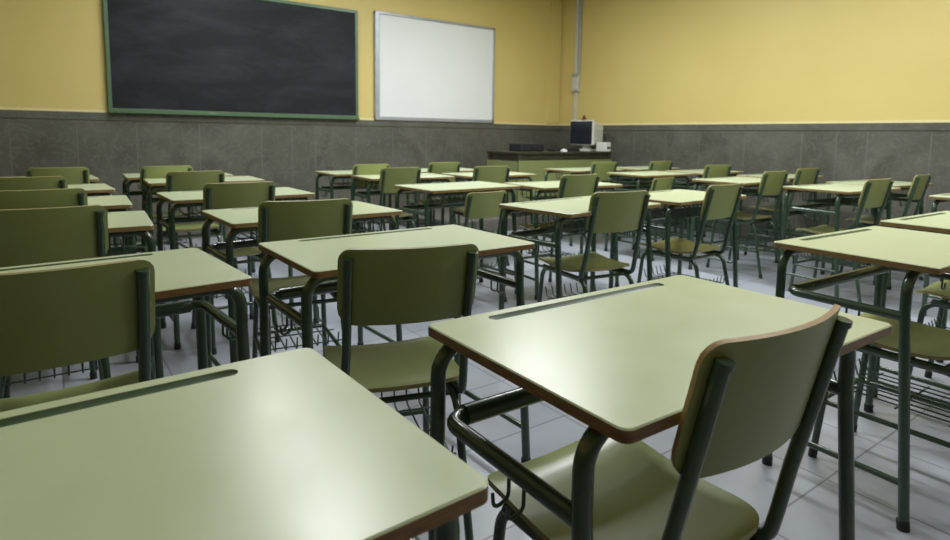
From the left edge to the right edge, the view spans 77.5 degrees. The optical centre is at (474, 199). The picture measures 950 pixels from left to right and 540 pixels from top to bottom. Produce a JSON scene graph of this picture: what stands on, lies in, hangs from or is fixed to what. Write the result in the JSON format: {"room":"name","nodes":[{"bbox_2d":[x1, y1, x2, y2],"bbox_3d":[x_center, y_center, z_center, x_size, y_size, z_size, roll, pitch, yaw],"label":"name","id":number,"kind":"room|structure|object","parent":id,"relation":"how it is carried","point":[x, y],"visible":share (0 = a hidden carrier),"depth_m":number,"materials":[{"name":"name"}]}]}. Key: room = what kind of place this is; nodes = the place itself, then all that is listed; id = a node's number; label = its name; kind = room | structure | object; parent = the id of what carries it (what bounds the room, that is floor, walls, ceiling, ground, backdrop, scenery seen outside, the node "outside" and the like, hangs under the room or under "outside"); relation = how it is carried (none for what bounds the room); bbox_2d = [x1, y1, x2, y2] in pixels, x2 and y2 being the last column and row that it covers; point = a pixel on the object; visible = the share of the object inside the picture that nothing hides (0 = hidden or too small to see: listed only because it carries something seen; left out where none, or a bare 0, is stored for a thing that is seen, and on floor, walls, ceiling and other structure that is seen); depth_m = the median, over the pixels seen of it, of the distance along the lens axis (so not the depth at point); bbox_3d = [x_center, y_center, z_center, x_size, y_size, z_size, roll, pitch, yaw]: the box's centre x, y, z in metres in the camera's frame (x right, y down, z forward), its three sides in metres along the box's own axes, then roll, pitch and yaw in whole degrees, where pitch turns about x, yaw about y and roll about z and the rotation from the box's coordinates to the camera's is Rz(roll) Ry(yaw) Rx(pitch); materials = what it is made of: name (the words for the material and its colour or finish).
{"room":"classroom","nodes":[
{"label":"classroom","id":0,"kind":"room"},
{"bbox_2d":[0,0,562,130],"bbox_3d":[-2.016,-1.284,6.665,8.300,3.250,0.150,-4,8,-36],"label":"wall","id":1,"kind":"structure","parent":0,"point":[52,52],"depth_m":6.37,"materials":[{"name":"paint"}]},
{"bbox_2d":[102,0,359,119],"bbox_3d":[-2.396,-1.508,6.213,2.530,1.260,0.090,-4,8,-36],"label":"chalkboard","id":2,"kind":"object","parent":1,"relation":"attached to","point":[244,58],"visible":1,"depth_m":6.14,"materials":[{"name":"stone"}]},
{"bbox_2d":[110,110,359,119],"bbox_3d":[-2.392,-0.891,6.261,2.510,0.020,0.046,-4,8,-36],"label":"chalk tray","id":3,"kind":"object","parent":2,"relation":"on","point":[174,112],"depth_m":6.23,"materials":[{"name":"green metal"}]},
{"bbox_2d":[0,118,558,243],"bbox_3d":[-1.980,-0.250,6.707,8.000,1.187,0.021,-4,8,-36],"label":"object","id":4,"kind":"structure","parent":1,"relation":"attached to","point":[290,156],"depth_m":6.32,"materials":[{"name":"grey stone"}]},
{"bbox_2d":[0,107,558,129],"bbox_3d":[-1.970,-0.880,6.636,8.000,0.068,0.026,-4,8,-36],"label":"trim","id":5,"kind":"structure","parent":1,"relation":"attached to","point":[3,113],"depth_m":6.26,"materials":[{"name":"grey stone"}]},
{"bbox_2d":[374,10,494,122],"bbox_3d":[-0.472,-1.652,7.614,1.800,1.285,0.048,-4,8,-36],"label":"whiteboard","id":6,"kind":"object","parent":1,"relation":"attached to","point":[426,69],"visible":1,"depth_m":7.55,"materials":[{"name":"white plastic"}]},
{"bbox_2d":[547,0,561,123],"bbox_3d":[1.179,-2.116,8.767,0.200,1.955,0.024,-4,8,-36],"label":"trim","id":7,"kind":"structure","parent":1,"relation":"attached to","point":[555,5],"depth_m":8.76,"materials":[{"name":"paint"}]},
{"bbox_2d":[10,223,949,539],"bbox_3d":[0.570,0.834,3.237,8.300,0.150,9.100,-4,8,-36],"label":"floor","id":8,"kind":"structure","parent":0,"point":[811,513],"depth_m":2.34,"materials":[{"name":"grey tile"}]},
{"bbox_2d":[0,176,67,190],"bbox_3d":[-2.486,0.281,3.330,0.360,0.852,0.501,-4,8,-36],"label":"chair","id":9,"kind":"object","parent":8,"relation":"on","point":[44,182],"visible":0.04,"depth_m":3.11,"materials":[{"name":"green metal"}]},
{"bbox_2d":[0,188,96,378],"bbox_3d":[-1.954,0.359,2.682,0.360,0.852,0.501,-4,8,-36],"label":"chair","id":10,"kind":"object","parent":8,"relation":"on","point":[44,198],"visible":0.06,"depth_m":2.46,"materials":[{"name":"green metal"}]},
{"bbox_2d":[0,205,110,398],"bbox_3d":[-1.514,0.426,2.116,0.360,0.852,0.501,-4,8,-36],"label":"chair","id":11,"kind":"object","parent":8,"relation":"on","point":[54,234],"visible":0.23,"depth_m":1.92,"materials":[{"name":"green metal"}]},
{"bbox_2d":[25,167,89,184],"bbox_3d":[-2.899,0.188,4.136,0.360,0.852,0.501,-4,8,-37],"label":"chair","id":12,"kind":"object","parent":8,"relation":"on","point":[74,175],"visible":0.1,"depth_m":3.94,"materials":[{"name":"green metal"}]},
{"bbox_2d":[20,175,98,183],"bbox_3d":[-3.063,0.230,4.135,0.786,0.762,0.462,-4,8,-38],"label":"school desk","id":13,"kind":"object","parent":8,"relation":"on","point":[92,178],"visible":0.05,"depth_m":4.16,"materials":[{"name":"green metal"}]},
{"bbox_2d":[0,259,154,411],"bbox_3d":[-0.907,0.524,1.290,0.360,0.852,0.501,-4,8,-36],"label":"chair","id":14,"kind":"object","parent":8,"relation":"on","point":[60,317],"visible":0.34,"depth_m":1.10,"materials":[{"name":"paint"}]},
{"bbox_2d":[68,183,118,256],"bbox_3d":[-2.514,0.315,3.417,0.786,0.762,0.462,-4,8,-38],"label":"school desk","id":15,"kind":"object","parent":8,"relation":"on","point":[100,189],"visible":0.16,"depth_m":3.48,"materials":[{"name":"green metal"}]},
{"bbox_2d":[87,195,137,362],"bbox_3d":[-2.017,0.394,2.759,0.786,0.762,0.462,-3,7,-33],"label":"school desk","id":16,"kind":"object","parent":8,"relation":"on","point":[116,203],"visible":0.24,"depth_m":2.80,"materials":[{"name":"green laminate"}]},
{"bbox_2d":[0,248,251,369],"bbox_3d":[-0.951,0.560,1.363,0.786,0.762,0.462,-4,8,-40],"label":"school desk","id":17,"kind":"object","parent":8,"relation":"on","point":[187,273],"visible":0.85,"depth_m":1.46,"materials":[{"name":"green laminate"}]},
{"bbox_2d":[106,211,163,379],"bbox_3d":[-1.594,0.464,2.169,0.786,0.762,0.462,-3,7,-33],"label":"school desk","id":18,"kind":"object","parent":8,"relation":"on","point":[123,224],"visible":0.36,"depth_m":2.21,"materials":[{"name":"green laminate"}]},
{"bbox_2d":[135,165,192,252],"bbox_3d":[-2.367,0.158,4.478,0.360,0.852,0.501,-5,8,-40],"label":"chair","id":19,"kind":"object","parent":8,"relation":"on","point":[146,172],"visible":0.26,"depth_m":4.27,"materials":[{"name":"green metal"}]},
{"bbox_2d":[122,172,237,268],"bbox_3d":[-2.346,0.177,4.709,0.786,0.762,0.462,-3,7,-33],"label":"school desk","id":20,"kind":"object","parent":8,"relation":"on","point":[133,177],"visible":0.16,"depth_m":4.63,"materials":[{"name":"green metal"}]},
{"bbox_2d":[154,170,226,298],"bbox_3d":[-1.904,0.221,3.958,0.360,0.852,0.501,-4,8,-38],"label":"chair","id":21,"kind":"object","parent":8,"relation":"on","point":[181,180],"visible":0.31,"depth_m":3.76,"materials":[{"name":"green metal"}]},
{"bbox_2d":[142,176,264,272],"bbox_3d":[-1.939,0.231,4.265,0.786,0.762,0.462,-3,7,-34],"label":"school desk","id":22,"kind":"object","parent":8,"relation":"on","point":[156,183],"visible":0.36,"depth_m":4.14,"materials":[{"name":"green metal"}]},
{"bbox_2d":[188,181,279,354],"bbox_3d":[-1.302,0.315,3.173,0.360,0.852,0.501,-4,8,-36],"label":"chair","id":23,"kind":"object","parent":8,"relation":"on","point":[242,194],"visible":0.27,"depth_m":2.97,"materials":[{"name":"green metal"}]},
{"bbox_2d":[156,187,318,349],"bbox_3d":[-1.334,0.340,3.342,0.786,0.762,0.462,-4,8,-37],"label":"school desk","id":24,"kind":"object","parent":8,"relation":"on","point":[181,199],"visible":0.39,"depth_m":3.23,"materials":[{"name":"green laminate"}]},
{"bbox_2d":[0,348,487,539],"bbox_3d":[-0.417,0.652,0.578,0.786,0.762,0.462,-4,8,-37],"label":"school desk","id":25,"kind":"object","parent":8,"relation":"on","point":[287,445],"visible":1,"depth_m":0.60,"materials":[{"name":"laminate"}]},
{"bbox_2d":[249,198,352,358],"bbox_3d":[-0.730,0.401,2.453,0.360,0.852,0.501,-2,7,-27],"label":"chair","id":26,"kind":"object","parent":8,"relation":"on","point":[277,220],"visible":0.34,"depth_m":2.25,"materials":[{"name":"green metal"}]},
{"bbox_2d":[202,201,401,367],"bbox_3d":[-0.753,0.425,2.628,0.786,0.762,0.462,-4,8,-38],"label":"school desk","id":27,"kind":"object","parent":8,"relation":"on","point":[241,220],"visible":0.39,"depth_m":2.52,"materials":[{"name":"green laminate"}]},
{"bbox_2d":[315,170,410,229],"bbox_3d":[-1.008,0.125,5.360,0.786,0.762,0.462,-3,8,-35],"label":"school desk","id":28,"kind":"object","parent":8,"relation":"on","point":[341,174],"visible":0.34,"depth_m":5.27,"materials":[{"name":"green laminate"}]},
{"bbox_2d":[351,164,389,231],"bbox_3d":[-1.004,0.106,5.135,0.360,0.852,0.501,-5,8,-40],"label":"chair","id":29,"kind":"object","parent":8,"relation":"on","point":[358,169],"visible":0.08,"depth_m":4.90,"materials":[{"name":"green metal"}]},
{"bbox_2d":[361,167,420,230],"bbox_3d":[-0.688,0.157,4.702,0.360,0.852,0.501,-4,8,-36],"label":"chair","id":30,"kind":"object","parent":8,"relation":"on","point":[389,177],"visible":0.29,"depth_m":4.48,"materials":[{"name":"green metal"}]},
{"bbox_2d":[258,225,534,462],"bbox_3d":[-0.241,0.513,1.886,0.786,0.762,0.462,-4,8,-36],"label":"school desk","id":31,"kind":"object","parent":8,"relation":"on","point":[317,257],"visible":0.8,"depth_m":1.81,"materials":[{"name":"green laminate"}]},
{"bbox_2d":[324,243,478,539],"bbox_3d":[-0.223,0.502,1.632,0.349,0.842,0.501,-1,7,-19],"label":"chair","id":32,"kind":"object","parent":8,"relation":"on","point":[376,286],"visible":0.64,"depth_m":1.42,"materials":[{"name":"green metal"}]},
{"bbox_2d":[351,173,453,231],"bbox_3d":[-0.601,0.179,4.916,0.786,0.762,0.462,-3,7,-32],"label":"school desk","id":33,"kind":"object","parent":8,"relation":"on","point":[424,177],"visible":0.44,"depth_m":4.84,"materials":[{"name":"laminate"}]},
{"bbox_2d":[406,162,460,228],"bbox_3d":[-0.407,0.055,5.683,0.360,0.852,0.501,-4,8,-35],"label":"chair","id":34,"kind":"object","parent":8,"relation":"on","point":[433,167],"visible":0.31,"depth_m":5.51,"materials":[{"name":"green metal"}]},
{"bbox_2d":[416,168,479,228],"bbox_3d":[-0.349,0.079,5.867,0.786,0.762,0.462,-4,8,-36],"label":"school desk","id":35,"kind":"object","parent":8,"relation":"on","point":[423,170],"visible":0.05,"depth_m":5.76,"materials":[{"name":"green metal"}]},
{"bbox_2d":[394,181,520,293],"bbox_3d":[-0.118,0.281,4.038,0.786,0.762,0.462,-4,8,-38],"label":"school desk","id":36,"kind":"object","parent":8,"relation":"on","point":[448,189],"visible":0.68,"depth_m":3.93,"materials":[{"name":"green laminate"}]},
{"bbox_2d":[394,206,567,232],"bbox_3d":[0.469,0.199,7.712,2.860,0.145,1.290,-4,8,-36],"label":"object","id":37,"kind":"structure","parent":8,"relation":"on","point":[490,223],"depth_m":6.89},
{"bbox_2d":[487,150,611,216],"bbox_3d":[0.974,-0.244,7.638,1.602,0.765,0.624,-4,8,-36],"label":"desk","id":38,"kind":"object","parent":37,"relation":"on","point":[533,162],"visible":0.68,"depth_m":7.18,"materials":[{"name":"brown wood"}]},
{"bbox_2d":[509,143,543,150],"bbox_3d":[0.655,-0.657,7.392,0.380,0.100,0.270,-4,8,-36],"label":"case","id":39,"kind":"object","parent":38,"relation":"on","point":[512,146],"visible":1,"depth_m":7.30,"materials":[{"name":"plastic"}]},
{"bbox_2d":[547,148,579,150],"bbox_3d":[1.143,-0.644,7.641,0.440,0.034,0.160,-4,8,-36],"label":"keyboard","id":40,"kind":"object","parent":38,"relation":"on","point":[548,149],"visible":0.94,"depth_m":7.60,"materials":[{"name":"black plastic"}]},
{"bbox_2d":[547,149,579,150],"bbox_3d":[1.143,-0.639,7.641,0.440,0.024,0.160,-4,8,-36],"label":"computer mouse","id":41,"kind":"object","parent":38,"relation":"on","point":[547,149],"depth_m":7.57,"materials":[{"name":"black plastic"}]},
{"bbox_2d":[570,120,602,150],"bbox_3d":[1.552,-0.873,8.059,0.326,0.410,0.400,-4,8,-37],"label":"computer monitor","id":42,"kind":"object","parent":38,"relation":"on","point":[586,133],"visible":0.92,"depth_m":7.94,"materials":[{"name":"beige plastic"}]},
{"bbox_2d":[596,142,610,151],"bbox_3d":[1.699,-0.699,7.823,0.085,0.120,0.184,-4,8,-36],"label":"computer tower","id":43,"kind":"object","parent":38,"relation":"on","point":[600,146],"visible":0.91,"depth_m":7.77,"materials":[{"name":"beige plastic"}]},
{"bbox_2d":[452,166,509,265],"bbox_3d":[0.034,0.123,5.110,0.360,0.852,0.501,-3,7,-29],"label":"chair","id":44,"kind":"object","parent":8,"relation":"on","point":[495,174],"visible":0.29,"depth_m":4.89,"materials":[{"name":"green metal"}]},
{"bbox_2d":[463,190,507,301],"bbox_3d":[-0.053,0.300,3.951,0.360,0.745,0.451,-5,8,-42],"label":"chair","id":45,"kind":"object","parent":8,"relation":"on","point":[479,204],"visible":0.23,"depth_m":3.76,"materials":[{"name":"green metal"}]},
{"bbox_2d":[441,172,535,255],"bbox_3d":[0.120,0.145,5.323,0.786,0.762,0.462,-4,8,-36],"label":"school desk","id":46,"kind":"object","parent":8,"relation":"on","point":[512,175],"visible":0.24,"depth_m":5.26,"materials":[{"name":"laminate"}]},
{"bbox_2d":[520,174,599,297],"bbox_3d":[0.579,0.232,4.169,0.360,0.852,0.501,-3,7,-34],"label":"chair","id":47,"kind":"object","parent":8,"relation":"on","point":[570,186],"visible":0.34,"depth_m":3.97,"materials":[{"name":"green metal"}]},
{"bbox_2d":[504,181,622,299],"bbox_3d":[0.633,0.261,4.320,0.786,0.762,0.462,-3,7,-31],"label":"school desk","id":48,"kind":"object","parent":8,"relation":"on","point":[549,187],"visible":0.44,"depth_m":4.18,"materials":[{"name":"green laminate"}]},
{"bbox_2d":[499,196,660,309],"bbox_3d":[0.537,0.398,3.042,0.786,0.762,0.462,-5,8,-41],"label":"school desk","id":49,"kind":"object","parent":8,"relation":"on","point":[573,209],"visible":0.6,"depth_m":2.92,"materials":[{"name":"green laminate"}]},
{"bbox_2d":[542,167,623,245],"bbox_3d":[1.150,0.051,6.315,0.786,0.762,0.462,-4,8,-36],"label":"school desk","id":50,"kind":"object","parent":8,"relation":"on","point":[580,170],"visible":0.27,"depth_m":6.22,"materials":[{"name":"green laminate"}]},
{"bbox_2d":[561,162,617,238],"bbox_3d":[1.198,0.017,6.233,0.360,0.852,0.501,-3,7,-32],"label":"chair","id":51,"kind":"object","parent":8,"relation":"on","point":[600,168],"visible":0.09,"depth_m":6.00,"materials":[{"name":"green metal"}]},
{"bbox_2d":[537,190,650,302],"bbox_3d":[0.576,0.361,2.983,0.360,0.852,0.501,-2,7,-28],"label":"chair","id":52,"kind":"object","parent":8,"relation":"on","point":[611,211],"visible":0.76,"depth_m":2.80,"materials":[{"name":"green metal"}]},
{"bbox_2d":[604,166,679,233],"bbox_3d":[1.906,0.013,6.770,0.786,0.762,0.462,-4,8,-36],"label":"school desk","id":53,"kind":"object","parent":8,"relation":"on","point":[630,168],"visible":0.23,"depth_m":6.70,"materials":[{"name":"laminate"}]},
{"bbox_2d":[618,177,675,260],"bbox_3d":[1.578,0.152,5.523,0.360,0.745,0.451,-5,8,-40],"label":"chair","id":54,"kind":"object","parent":8,"relation":"on","point":[658,184],"visible":0.23,"depth_m":5.36,"materials":[{"name":"green metal"}]},
{"bbox_2d":[604,171,693,258],"bbox_3d":[1.686,0.121,5.744,0.786,0.762,0.462,-3,7,-34],"label":"school desk","id":55,"kind":"object","parent":8,"relation":"on","point":[644,175],"visible":0.57,"depth_m":5.67,"materials":[{"name":"laminate"}]},
{"bbox_2d":[645,161,672,236],"bbox_3d":[1.909,-0.019,6.655,0.360,0.852,0.501,-3,7,-31],"label":"chair","id":56,"kind":"object","parent":8,"relation":"on","point":[654,165],"visible":0.07,"depth_m":6.40,"materials":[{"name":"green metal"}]},
{"bbox_2d":[428,275,891,539],"bbox_3d":[0.338,0.605,1.117,0.786,0.762,0.462,-3,8,-35],"label":"school desk","id":57,"kind":"object","parent":8,"relation":"on","point":[620,361],"visible":0.89,"depth_m":1.00,"materials":[{"name":"laminate"}]},
{"bbox_2d":[488,304,852,539],"bbox_3d":[0.279,0.567,1.006,0.349,0.862,0.501,-3,8,-35],"label":"chair","id":58,"kind":"object","parent":8,"relation":"on","point":[746,397],"visible":0.87,"depth_m":0.86,"materials":[{"name":"green metal"}]},
{"bbox_2d":[608,189,745,288],"bbox_3d":[1.214,0.350,3.572,0.786,0.762,0.462,-4,8,-39],"label":"school desk","id":59,"kind":"object","parent":8,"relation":"on","point":[681,202],"visible":0.51,"depth_m":3.47,"materials":[{"name":"laminate"}]},
{"bbox_2d":[637,183,743,285],"bbox_3d":[1.247,0.316,3.484,0.360,0.852,0.501,-4,8,-38],"label":"chair","id":60,"kind":"object","parent":8,"relation":"on","point":[720,201],"visible":0.7,"depth_m":3.35,"materials":[{"name":"green metal"}]},
{"bbox_2d":[670,165,731,250],"bbox_3d":[2.245,0.063,5.941,0.360,0.852,0.501,-2,7,-27],"label":"chair","id":61,"kind":"object","parent":8,"relation":"on","point":[710,171],"visible":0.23,"depth_m":5.73,"materials":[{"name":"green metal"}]},
{"bbox_2d":[662,169,743,240],"bbox_3d":[2.388,0.079,6.222,0.786,0.762,0.462,-4,8,-36],"label":"school desk","id":62,"kind":"object","parent":8,"relation":"on","point":[699,172],"visible":0.3,"depth_m":6.12,"materials":[{"name":"green laminate"}]},
{"bbox_2d":[688,177,789,269],"bbox_3d":[2.226,0.209,5.003,0.786,0.762,0.462,-4,8,-36],"label":"school desk","id":63,"kind":"object","parent":8,"relation":"on","point":[745,182],"visible":0.49,"depth_m":4.96,"materials":[{"name":"green metal"}]},
{"bbox_2d":[706,171,788,278],"bbox_3d":[2.265,0.173,4.928,0.360,0.852,0.501,-4,8,-35],"label":"chair","id":64,"kind":"object","parent":8,"relation":"on","point":[772,182],"visible":0.8,"depth_m":4.79,"materials":[{"name":"green metal"}]},
{"bbox_2d":[736,174,823,262],"bbox_3d":[2.878,0.150,5.630,0.786,0.762,0.462,-4,8,-36],"label":"school desk","id":65,"kind":"object","parent":8,"relation":"on","point":[790,177],"visible":0.16,"depth_m":5.52,"materials":[{"name":"green metal"}]},
{"bbox_2d":[744,168,819,262],"bbox_3d":[2.845,0.120,5.489,0.360,0.852,0.501,-3,7,-32],"label":"chair","id":66,"kind":"object","parent":8,"relation":"on","point":[803,176],"visible":0.62,"depth_m":5.38,"materials":[{"name":"green metal"}]},
{"bbox_2d":[780,183,900,296],"bbox_3d":[2.661,0.286,4.344,0.786,0.762,0.462,-3,7,-32],"label":"school desk","id":67,"kind":"object","parent":8,"relation":"on","point":[842,191],"visible":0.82,"depth_m":4.26,"materials":[{"name":"green laminate"}]},
{"bbox_2d":[788,178,893,302],"bbox_3d":[2.558,0.262,4.146,0.360,0.852,0.501,-3,7,-33],"label":"chair","id":68,"kind":"object","parent":8,"relation":"on","point":[875,192],"visible":0.44,"depth_m":4.00,"materials":[{"name":"green metal"}]},
{"bbox_2d":[762,226,949,532],"bbox_3d":[1.413,0.522,2.013,0.786,0.762,0.462,-3,7,-33],"label":"school desk","id":69,"kind":"object","parent":8,"relation":"on","point":[917,254],"visible":0.87,"depth_m":1.82,"materials":[{"name":"green laminate"}]},
{"bbox_2d":[820,180,932,284],"bbox_3d":[3.280,0.240,4.852,0.786,0.762,0.462,-3,7,-31],"label":"school desk","id":70,"kind":"object","parent":8,"relation":"on","point":[905,186],"visible":0.32,"depth_m":4.80,"materials":[{"name":"green metal"}]},
{"bbox_2d":[808,313,949,457],"bbox_3d":[1.451,0.488,1.923,0.360,0.852,0.501,-4,8,-36],"label":"chair","id":71,"kind":"object","parent":8,"relation":"on","point":[927,342],"visible":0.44,"depth_m":1.94,"materials":[{"name":"green metal"}]},
{"bbox_2d":[840,174,931,280],"bbox_3d":[3.280,0.208,4.735,0.360,0.852,0.501,-4,8,-39],"label":"chair","id":72,"kind":"object","parent":8,"relation":"on","point":[919,185],"visible":0.3,"depth_m":4.54,"materials":[{"name":"green metal"}]},
{"bbox_2d":[874,211,949,396],"bbox_3d":[2.140,0.472,2.564,0.786,0.762,0.462,-3,7,-34],"label":"school desk","id":73,"kind":"object","parent":8,"relation":"on","point":[937,222],"visible":0.45,"depth_m":2.50,"materials":[{"name":"laminate"}]},
{"bbox_2d":[911,280,949,377],"bbox_3d":[2.147,0.441,2.445,0.360,0.852,0.501,-4,8,-37],"label":"chair","id":74,"kind":"object","parent":8,"relation":"on","point":[935,289],"visible":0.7,"depth_m":2.53,"materials":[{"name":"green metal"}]},
{"bbox_2d":[921,193,949,315],"bbox_3d":[3.262,0.356,3.773,0.786,0.762,0.462,-4,8,-36],"label":"school desk","id":75,"kind":"object","parent":8,"relation":"on","point":[939,198],"visible":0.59,"depth_m":3.72,"materials":[{"name":"green laminate"}]},
{"bbox_2d":[559,0,949,130],"bbox_3d":[3.904,-1.067,5.421,0.150,3.250,8.800,-4,8,-36],"label":"wall","id":76,"kind":"structure","parent":0,"point":[643,61],"depth_m":6.42,"materials":[{"name":"paint"}]},
{"bbox_2d":[571,0,582,119],"bbox_3d":[1.470,-2.069,8.551,0.064,2.000,0.120,-4,8,-36],"label":"conduit","id":77,"kind":"object","parent":76,"relation":"attached to","point":[576,76],"visible":0.87,"depth_m":8.53,"materials":[{"name":"grey metal"}]},
{"bbox_2d":[558,131,949,240],"bbox_3d":[3.826,-0.036,5.474,0.021,1.187,8.780,-4,8,-36],"label":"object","id":78,"kind":"structure","parent":76,"relation":"attached to","point":[902,156],"depth_m":6.08,"materials":[{"name":"grey stone"}]},
{"bbox_2d":[559,123,949,130],"bbox_3d":[3.832,-0.667,5.404,0.026,0.068,8.780,-4,8,-36],"label":"trim","id":79,"kind":"structure","parent":76,"relation":"attached to","point":[829,126],"depth_m":6.09,"materials":[{"name":"grey stone"}]},
{"bbox_2d":[560,120,949,125],"bbox_3d":[3.840,-0.713,5.405,0.008,0.022,8.780,-4,8,-36],"label":"trim","id":80,"kind":"structure","parent":76,"relation":"attached to","point":[893,121],"depth_m":6.12,"materials":[{"name":"beige paint"}]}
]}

